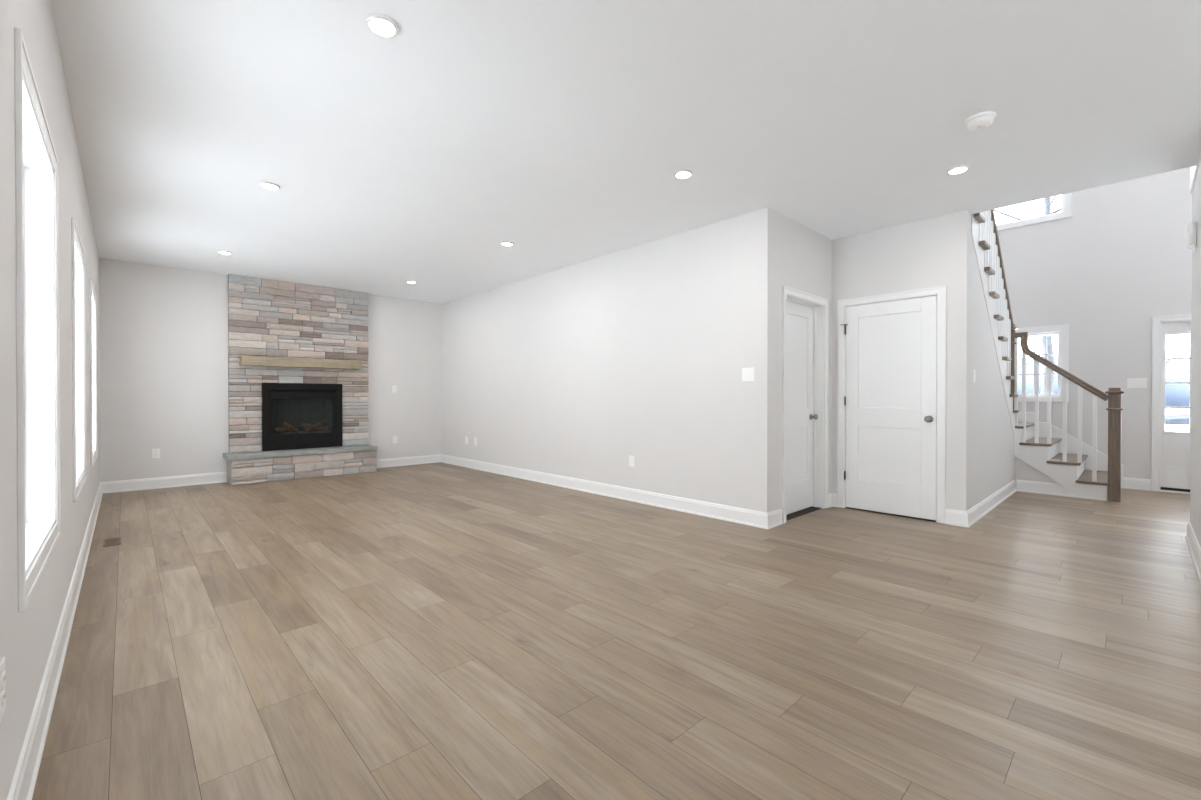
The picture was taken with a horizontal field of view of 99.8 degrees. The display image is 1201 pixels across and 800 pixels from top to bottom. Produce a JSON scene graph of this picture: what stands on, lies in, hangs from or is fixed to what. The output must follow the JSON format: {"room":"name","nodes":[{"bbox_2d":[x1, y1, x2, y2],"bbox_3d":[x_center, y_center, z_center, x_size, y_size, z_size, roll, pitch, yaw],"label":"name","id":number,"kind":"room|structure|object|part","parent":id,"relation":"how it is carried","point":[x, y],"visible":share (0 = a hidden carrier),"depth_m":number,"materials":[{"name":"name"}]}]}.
{"room":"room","nodes":[
{"label":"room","id":0,"kind":"room"},
{"bbox_2d":[0,0,99,799],"bbox_3d":[-1.472,-0.255,1.134,0.160,2.740,12.870,0,0,-43],"label":"wall","id":1,"kind":"structure","parent":0,"point":[27,636],"depth_m":1.61,"materials":[{"name":"beige paint"}]},
{"bbox_2d":[0,657,5,721],"bbox_3d":[-1.386,0.670,1.171,0.009,0.125,0.075,0,0,-43],"label":"power outlet","id":2,"kind":"object","parent":1,"relation":"attached to","point":[2,661],"visible":1,"depth_m":1.17,"materials":[{"name":"white plastic"}]},
{"bbox_2d":[1,671,5,689],"bbox_3d":[-1.384,0.650,1.173,0.003,0.030,0.034,0,0,-43],"label":"receptacle","id":3,"kind":"object","parent":2,"relation":"attached to","point":[3,676],"depth_m":1.17,"materials":[{"name":"white plastic"}]},
{"bbox_2d":[2,688,5,706],"bbox_3d":[-1.384,0.690,1.173,0.003,0.030,0.034,0,0,-43],"label":"receptacle","id":4,"kind":"object","parent":2,"relation":"attached to","point":[3,689],"depth_m":1.17,"materials":[{"name":"white plastic"}]},
{"bbox_2d":[14,28,60,611],"bbox_3d":[-1.995,-0.218,1.723,0.143,1.591,1.065,0,0,-43],"label":"window","id":5,"kind":"structure","parent":1,"relation":"in","point":[36,160],"depth_m":2.05,"materials":[{"name":"white glass"}]},
{"bbox_3d":[-2.023,-0.219,1.696,0.036,1.433,0.911,0,0,-43],"label":"sash","id":6,"kind":"part","parent":5,"relation":"part of","materials":[{"name":"white wood"}]},
{"bbox_2d":[7,483,102,799],"bbox_3d":[-2.636,1.041,2.513,0.022,0.135,9.232,0,0,-43],"label":"baseboard","id":7,"kind":"structure","parent":1,"relation":"attached to","point":[23,784],"depth_m":1.81,"materials":[{"name":"white wood"}]},
{"bbox_2d":[71,217,86,501],"bbox_3d":[-3.358,-0.226,3.173,0.143,1.591,1.065,0,0,-43],"label":"window","id":8,"kind":"structure","parent":1,"relation":"in","point":[77,252],"depth_m":3.53,"materials":[{"name":"white glass"}]},
{"bbox_2d":[90,279,97,466],"bbox_3d":[-4.720,-0.233,4.623,0.143,1.591,1.065,0,0,-43],"label":"window","id":9,"kind":"structure","parent":1,"relation":"in","point":[93,298],"depth_m":4.98,"materials":[{"name":"white glass"}]},
{"bbox_2d":[99,258,441,481],"bbox_3d":[-4.341,-0.288,7.364,4.509,2.740,0.140,0,0,-43],"label":"wall","id":10,"kind":"structure","parent":0,"point":[163,331],"depth_m":6.43,"materials":[{"name":"beige paint"}]},
{"bbox_2d":[152,449,159,458],"bbox_3d":[-5.459,0.658,6.216,0.075,0.118,0.009,0,0,-43],"label":"power outlet","id":11,"kind":"object","parent":10,"relation":"attached to","point":[155,452],"visible":1,"depth_m":6.21,"materials":[{"name":"white plastic"}]},
{"bbox_2d":[100,472,226,493],"bbox_3d":[-5.373,1.020,6.290,1.205,0.135,0.022,0,0,-43],"label":"baseboard","id":12,"kind":"structure","parent":10,"relation":"attached to","point":[220,477],"depth_m":6.25,"materials":[{"name":"white wood"}]},
{"bbox_2d":[392,385,396,392],"bbox_3d":[-3.342,-0.179,8.201,0.075,0.118,0.008,0,0,-43],"label":"wall switch","id":13,"kind":"object","parent":10,"relation":"attached to","point":[394,387],"visible":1,"depth_m":8.20,"materials":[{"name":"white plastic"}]},
{"bbox_2d":[393,436,396,443],"bbox_3d":[-3.334,0.647,8.212,0.075,0.118,0.009,0,0,-43],"label":"power outlet","id":14,"kind":"object","parent":10,"relation":"attached to","point":[394,437],"visible":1,"depth_m":8.21,"materials":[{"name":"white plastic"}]},
{"bbox_2d":[377,454,440,467],"bbox_3d":[-3.203,1.009,8.329,1.215,0.135,0.022,0,0,-43],"label":"baseboard","id":15,"kind":"structure","parent":10,"relation":"attached to","point":[391,462],"depth_m":8.35,"materials":[{"name":"white wood"}]},
{"bbox_2d":[441,207,775,512],"bbox_3d":[-0.613,-0.284,6.586,0.140,2.740,6.098,0,0,-43],"label":"wall","id":16,"kind":"structure","parent":0,"point":[578,370],"depth_m":5.42,"materials":[{"name":"beige paint"}]},
{"bbox_2d":[441,454,782,528],"bbox_3d":[-0.578,1.018,6.611,0.260,0.135,6.120,0,0,-43],"label":"baseboard","id":17,"kind":"structure","parent":16,"relation":"attached to","point":[772,519],"depth_m":5.37,"materials":[{"name":"white wood"}]},
{"bbox_2d":[629,456,633,466],"bbox_3d":[0.337,0.662,5.471,0.009,0.118,0.075,0,0,-43],"label":"power outlet","id":18,"kind":"object","parent":16,"relation":"attached to","point":[631,458],"visible":1,"depth_m":5.47,"materials":[{"name":"white plastic"}]},
{"bbox_2d":[742,367,753,380],"bbox_3d":[1.295,-0.224,4.447,0.008,0.118,0.118,0,0,-43],"label":"wall switch","id":19,"kind":"object","parent":16,"relation":"attached to","point":[747,373],"visible":1,"depth_m":4.44,"materials":[{"name":"white plastic"}]},
{"bbox_2d":[32,462,1200,799],"bbox_3d":[1.962,1.099,4.367,9.662,0.002,13.270,0,0,-43],"label":"floor","id":20,"kind":"structure","parent":0,"point":[430,631],"depth_m":2.22,"materials":[{"name":"brown wood"}]},
{"bbox_2d":[103,537,120,546],"bbox_3d":[-3.776,1.097,3.916,0.100,0.006,0.250,0,0,-43],"label":"floor vent","id":21,"kind":"object","parent":20,"relation":"in","point":[112,541],"visible":1,"depth_m":3.90,"materials":[{"name":"brown wood"}]},
{"bbox_2d":[223,445,377,485],"bbox_3d":[-4.163,0.890,7.138,1.830,0.386,0.441,0,0,-43],"label":"raised hearth","id":22,"kind":"object","parent":20,"relation":"on","point":[242,468],"visible":1,"depth_m":6.91,"materials":[{"name":"stone"}]},
{"bbox_2d":[228,274,368,452],"bbox_3d":[-4.256,-0.481,7.264,1.751,2.352,0.117,0,0,-43],"label":"chimney breast","id":23,"kind":"object","parent":22,"relation":"on","point":[267,317],"visible":0.9,"depth_m":7.10,"materials":[{"name":"beige stone"}]},
{"bbox_2d":[239,356,361,369],"bbox_3d":[-4.196,-0.520,7.164,1.487,0.127,0.198,0,0,-43],"label":"mantel beam","id":24,"kind":"structure","parent":23,"relation":"attached to","point":[243,360],"depth_m":7.03,"materials":[{"name":"brown wood"}]},
{"bbox_2d":[262,383,342,450],"bbox_3d":[-4.298,0.228,7.292,1.010,0.932,0.227,0,0,-43],"label":"gas fireplace insert","id":25,"kind":"object","parent":23,"relation":"in","point":[294,415],"visible":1,"depth_m":7.27,"materials":[{"name":"metal"}]},
{"bbox_2d":[971,209,1123,501],"bbox_3d":[4.429,-0.855,5.810,3.521,3.891,2.190,0,0,-43],"label":"staircase","id":26,"kind":"structure","parent":20,"relation":"on","point":[1043,452],"depth_m":5.74,"materials":[{"name":"grey wood"}]},
{"bbox_3d":[4.099,-1.797,5.288,2.332,2.002,0.068,0,0,-43],"label":"handrail","id":27,"kind":"part","parent":26,"relation":"part of","materials":[{"name":"grey wood"}]},
{"bbox_3d":[4.953,-0.271,6.118,0.088,1.160,0.088,0,0,-43],"label":"newel post","id":28,"kind":"part","parent":26,"relation":"part of","materials":[{"name":"grey wood"}]},
{"bbox_3d":[4.965,0.494,6.059,0.040,0.350,0.022,0,0,-43],"label":"corner trim","id":29,"kind":"part","parent":26,"relation":"part of","materials":[{"name":"white wood"}]},
{"bbox_2d":[1016,480,1076,495],"bbox_3d":[5.188,1.023,5.826,0.022,0.135,0.620,0,0,-43],"label":"baseboard","id":30,"kind":"structure","parent":26,"relation":"attached to","point":[1057,489],"depth_m":5.88,"materials":[{"name":"white wood"}]},
{"bbox_3d":[5.246,-0.396,5.791,0.068,0.816,0.840,0,0,-43],"label":"handrail","id":31,"kind":"part","parent":26,"relation":"part of","materials":[{"name":"grey wood"}]},
{"bbox_3d":[5.377,1.082,5.607,0.022,0.018,0.400,0,0,-43],"label":"shoe moulding","id":32,"kind":"part","parent":26,"relation":"part of","materials":[{"name":"white wood"}]},
{"bbox_3d":[5.553,0.510,5.469,0.098,1.165,0.098,0,0,-43],"label":"newel post","id":33,"kind":"part","parent":26,"relation":"part of","materials":[{"name":"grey wood"}]},
{"bbox_3d":[5.553,-0.082,5.465,0.142,0.034,0.142,0,0,-43],"label":"cap moulding","id":34,"kind":"part","parent":26,"relation":"part of","materials":[{"name":"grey wood"}]},
{"bbox_2d":[51,0,1200,303],"bbox_3d":[0.603,-1.785,3.061,5.835,0.300,13.170,0,0,-43],"label":"ceiling","id":35,"kind":"structure","parent":0,"point":[560,131],"depth_m":2.93,"materials":[{"name":"white paint"}]},
{"bbox_2d":[217,250,231,254],"bbox_3d":[-4.186,-1.641,5.636,0.132,0.016,0.132,0,0,-43],"label":"recessed light","id":36,"kind":"object","parent":35,"relation":"in","point":[218,251],"visible":1,"depth_m":5.62,"materials":[{"name":"white plastic"}]},
{"bbox_2d":[260,181,279,189],"bbox_3d":[-2.521,-1.631,3.860,0.132,0.016,0.132,0,0,-43],"label":"recessed light","id":37,"kind":"object","parent":35,"relation":"in","point":[267,185],"visible":1,"depth_m":3.85,"materials":[{"name":"white plastic"}]},
{"bbox_2d":[366,13,398,37],"bbox_3d":[-0.948,-1.622,2.198,0.132,0.016,0.132,0,0,-43],"label":"recessed light","id":38,"kind":"object","parent":35,"relation":"in","point":[381,25],"visible":1,"depth_m":2.19,"materials":[{"name":"white plastic"}]},
{"bbox_2d":[501,241,513,245],"bbox_3d":[-0.977,-1.639,5.311,0.132,0.016,0.132,0,0,-43],"label":"recessed light","id":39,"kind":"object","parent":35,"relation":"in","point":[504,243],"visible":1,"depth_m":5.29,"materials":[{"name":"white plastic"}]},
{"bbox_2d":[674,169,692,178],"bbox_3d":[0.601,-1.630,3.660,0.132,0.016,0.132,0,0,-43],"label":"recessed light","id":40,"kind":"object","parent":35,"relation":"in","point":[681,174],"visible":1,"depth_m":3.65,"materials":[{"name":"white plastic"}]},
{"bbox_2d":[947,165,968,174],"bbox_3d":[2.534,-1.630,3.588,0.132,0.016,0.132,0,0,-43],"label":"recessed light","id":41,"kind":"object","parent":35,"relation":"in","point":[959,169],"visible":1,"depth_m":3.58,"materials":[{"name":"white plastic"}]},
{"bbox_2d":[964,111,995,130],"bbox_3d":[2.199,-1.607,2.933,0.148,0.054,0.148,0,0,-43],"label":"smoke detector","id":42,"kind":"object","parent":35,"relation":"attached to","point":[981,120],"visible":1,"depth_m":2.90,"materials":[{"name":"white plastic"}]},
{"bbox_2d":[775,212,831,509],"bbox_3d":[1.904,-0.275,4.864,1.170,2.740,0.140,0,0,-43],"label":"wall","id":43,"kind":"structure","parent":0,"point":[803,255],"depth_m":4.63,"materials":[{"name":"beige paint"}]},
{"bbox_2d":[782,286,828,523],"bbox_3d":[1.911,0.042,4.857,0.932,2.108,0.161,0,0,-43],"label":"door","id":44,"kind":"structure","parent":43,"relation":"in","point":[805,316],"depth_m":5.01,"materials":[{"name":"white wood"}]},
{"bbox_3d":[1.871,0.071,4.899,0.784,2.021,0.038,0,0,-43],"label":"panel","id":45,"kind":"part","parent":44,"relation":"part of","materials":[{"name":"white wood"}]},
{"bbox_3d":[2.149,0.169,5.086,0.062,0.062,0.070,0,0,-43],"label":"knob","id":46,"kind":"part","parent":44,"relation":"part of","materials":[{"name":"silver metal"}]},
{"bbox_2d":[828,493,836,507],"bbox_3d":[2.367,1.026,5.160,0.100,0.135,0.073,0,0,-43],"label":"baseboard","id":47,"kind":"structure","parent":43,"relation":"attached to","point":[832,497],"depth_m":5.18,"materials":[{"name":"white wood"}]},
{"bbox_2d":[831,210,970,510],"bbox_3d":[2.768,-0.275,4.886,0.120,2.740,1.290,0,0,-43],"label":"wall","id":48,"kind":"structure","parent":0,"point":[935,251],"depth_m":4.54,"materials":[{"name":"beige paint"}]},
{"bbox_2d":[837,286,945,523],"bbox_3d":[2.764,0.042,4.846,0.185,2.108,0.934,0,0,-43],"label":"door","id":49,"kind":"structure","parent":48,"relation":"in","point":[891,347],"depth_m":4.81,"materials":[{"name":"white wood"}]},
{"bbox_3d":[2.954,0.172,4.560,0.070,0.062,0.062,0,0,-43],"label":"knob","id":50,"kind":"part","parent":49,"relation":"part of","materials":[{"name":"silver metal"}]},
{"bbox_2d":[969,222,1014,508],"bbox_3d":[4.080,-0.276,5.302,2.361,2.738,0.100,0,0,-43],"label":"wall","id":51,"kind":"structure","parent":0,"point":[992,458],"depth_m":4.91,"materials":[{"name":"beige paint"}]},
{"bbox_2d":[973,369,975,381],"bbox_3d":[3.370,-0.218,4.561,0.075,0.118,0.008,0,0,-43],"label":"wall switch","id":52,"kind":"object","parent":51,"relation":"attached to","point":[974,370],"visible":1,"depth_m":4.55,"materials":[{"name":"white plastic"}]},
{"bbox_2d":[944,480,1015,527],"bbox_3d":[4.009,1.026,5.266,2.483,0.135,0.178,0,0,-43],"label":"baseboard","id":53,"kind":"structure","parent":51,"relation":"attached to","point":[967,518],"depth_m":4.65,"materials":[{"name":"white wood"}]},
{"bbox_2d":[998,167,1191,478],"bbox_3d":[6.493,-1.762,6.304,0.170,5.700,4.310,0,0,-43],"label":"wall","id":54,"kind":"structure","parent":0,"point":[1122,260],"depth_m":6.32,"materials":[{"name":"beige paint"}]},
{"bbox_2d":[996,193,1071,230],"bbox_3d":[5.831,-3.091,6.971,0.171,1.421,0.990,0,0,-43],"label":"window","id":55,"kind":"structure","parent":54,"relation":"in","point":[1066,212],"depth_m":6.74,"materials":[{"name":"white wood"}]},
{"bbox_2d":[1016,324,1068,401],"bbox_3d":[5.831,-0.481,6.985,0.171,1.011,0.940,0,0,-43],"label":"window","id":56,"kind":"structure","parent":54,"relation":"in","point":[1062,331],"depth_m":6.72,"materials":[{"name":"white wood"}]},
{"bbox_3d":[5.848,-0.481,7.001,0.035,0.846,0.776,0,0,-43],"label":"sash","id":57,"kind":"part","parent":56,"relation":"part of","materials":[{"name":"white wood"}]},
{"bbox_2d":[1123,477,1150,490],"bbox_3d":[6.517,1.021,6.153,0.022,0.135,0.235,0,0,-43],"label":"baseboard","id":58,"kind":"structure","parent":54,"relation":"attached to","point":[1128,483],"depth_m":6.15,"materials":[{"name":"white wood"}]},
{"bbox_2d":[1127,378,1146,387],"bbox_3d":[6.522,-0.203,6.151,0.008,0.118,0.165,0,0,-43],"label":"wall switch","id":59,"kind":"object","parent":54,"relation":"attached to","point":[1134,382],"visible":1,"depth_m":6.15,"materials":[{"name":"white plastic"}]},
{"bbox_2d":[1151,314,1190,493],"bbox_3d":[7.161,0.053,5.572,0.171,2.078,1.479,0,0,-43],"label":"door","id":60,"kind":"structure","parent":54,"relation":"in","point":[1170,451],"depth_m":6.01,"materials":[{"name":"white wood"}]},
{"bbox_3d":[7.163,1.083,5.585,0.139,0.018,1.322,0,0,-43],"label":"sill","id":61,"kind":"part","parent":60,"relation":"part of","materials":[{"name":"black metal"}]},
{"bbox_2d":[1190,160,1200,546],"bbox_3d":[4.698,-0.264,2.848,1.550,2.740,1.720,0,0,-43],"label":"wall","id":62,"kind":"structure","parent":0,"point":[1195,449],"depth_m":3.63,"materials":[{"name":"beige paint"}]},
{"bbox_2d":[1187,222,1196,250],"bbox_3d":[4.310,-1.188,3.687,0.160,0.190,0.042,0,0,-43],"label":"box","id":63,"kind":"object","parent":62,"relation":"attached to","point":[1192,226],"visible":1,"depth_m":3.64,"materials":[{"name":"white plastic"}]},
{"bbox_2d":[1186,522,1200,582],"bbox_3d":[4.692,1.039,2.878,1.572,0.135,1.722,0,0,-43],"label":"baseboard","id":64,"kind":"structure","parent":62,"relation":"attached to","point":[1193,544],"depth_m":3.50,"materials":[{"name":"white wood"}]},
{"bbox_2d":[1190,165,1198,192],"bbox_3d":[5.013,-1.785,3.144,0.705,0.300,1.732,0,0,-43],"label":"trim","id":65,"kind":"structure","parent":62,"relation":"on","point":[1194,169],"depth_m":3.81,"materials":[{"name":"white wood"}]},
{"label":"outside","id":66,"kind":"structure","parent":0,"visible":0},
{"bbox_2d":[1165,408,1188,431],"bbox_3d":[72.881,1.203,68.479,600.000,0.001,300.000,0,0,-43],"label":"snow ground","id":67,"kind":"structure","parent":66,"point":[1168,411],"depth_m":28.18,"materials":[{"name":"white snow"}]},
{"bbox_2d":[1000,208,1040,343],"bbox_3d":[14.576,-3.955,18.812,8.037,10.855,9.306,0,0,-43],"label":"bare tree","id":68,"kind":"object","parent":67,"relation":"on","point":[1000,208],"visible":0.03,"depth_m":18.96,"materials":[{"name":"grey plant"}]},
{"bbox_2d":[994,196,1061,393],"bbox_3d":[9.100,-3.587,9.870,7.197,10.213,8.141,0,0,-8],"label":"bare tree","id":69,"kind":"object","parent":67,"relation":"on","point":[1048,202],"visible":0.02,"depth_m":10.51,"materials":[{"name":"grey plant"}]},
{"bbox_2d":[1018,338,1057,367],"bbox_3d":[24.227,-3.349,29.358,7.463,9.535,8.573,0,0,38],"label":"bare tree","id":70,"kind":"object","parent":67,"relation":"on","point":[1040,338],"visible":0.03,"depth_m":29.47,"materials":[{"name":"grey plant"}]},
{"bbox_2d":[1018,355,1189,405],"bbox_3d":[117.703,-4.672,110.558,87.000,11.297,220.000,0,0,-43],"label":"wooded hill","id":71,"kind":"structure","parent":67,"relation":"on","point":[1176,371],"depth_m":89.97,"materials":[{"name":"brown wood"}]},
{"bbox_2d":[1165,414,1188,424],"bbox_3d":[33.874,1.080,29.087,1.400,0.670,24.000,0,0,-43],"label":"hedge","id":72,"kind":"object","parent":67,"relation":"on","point":[1180,419],"visible":0.06,"depth_m":29.05,"materials":[{"name":"white"}]},
{"bbox_2d":[1166,341,1189,363],"bbox_3d":[22.801,-4.577,20.545,6.631,12.085,5.538,0,0,26],"label":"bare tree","id":73,"kind":"object","parent":67,"relation":"on","point":[1189,341],"visible":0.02,"depth_m":19.85,"materials":[{"name":"grey plant"}]}
]}

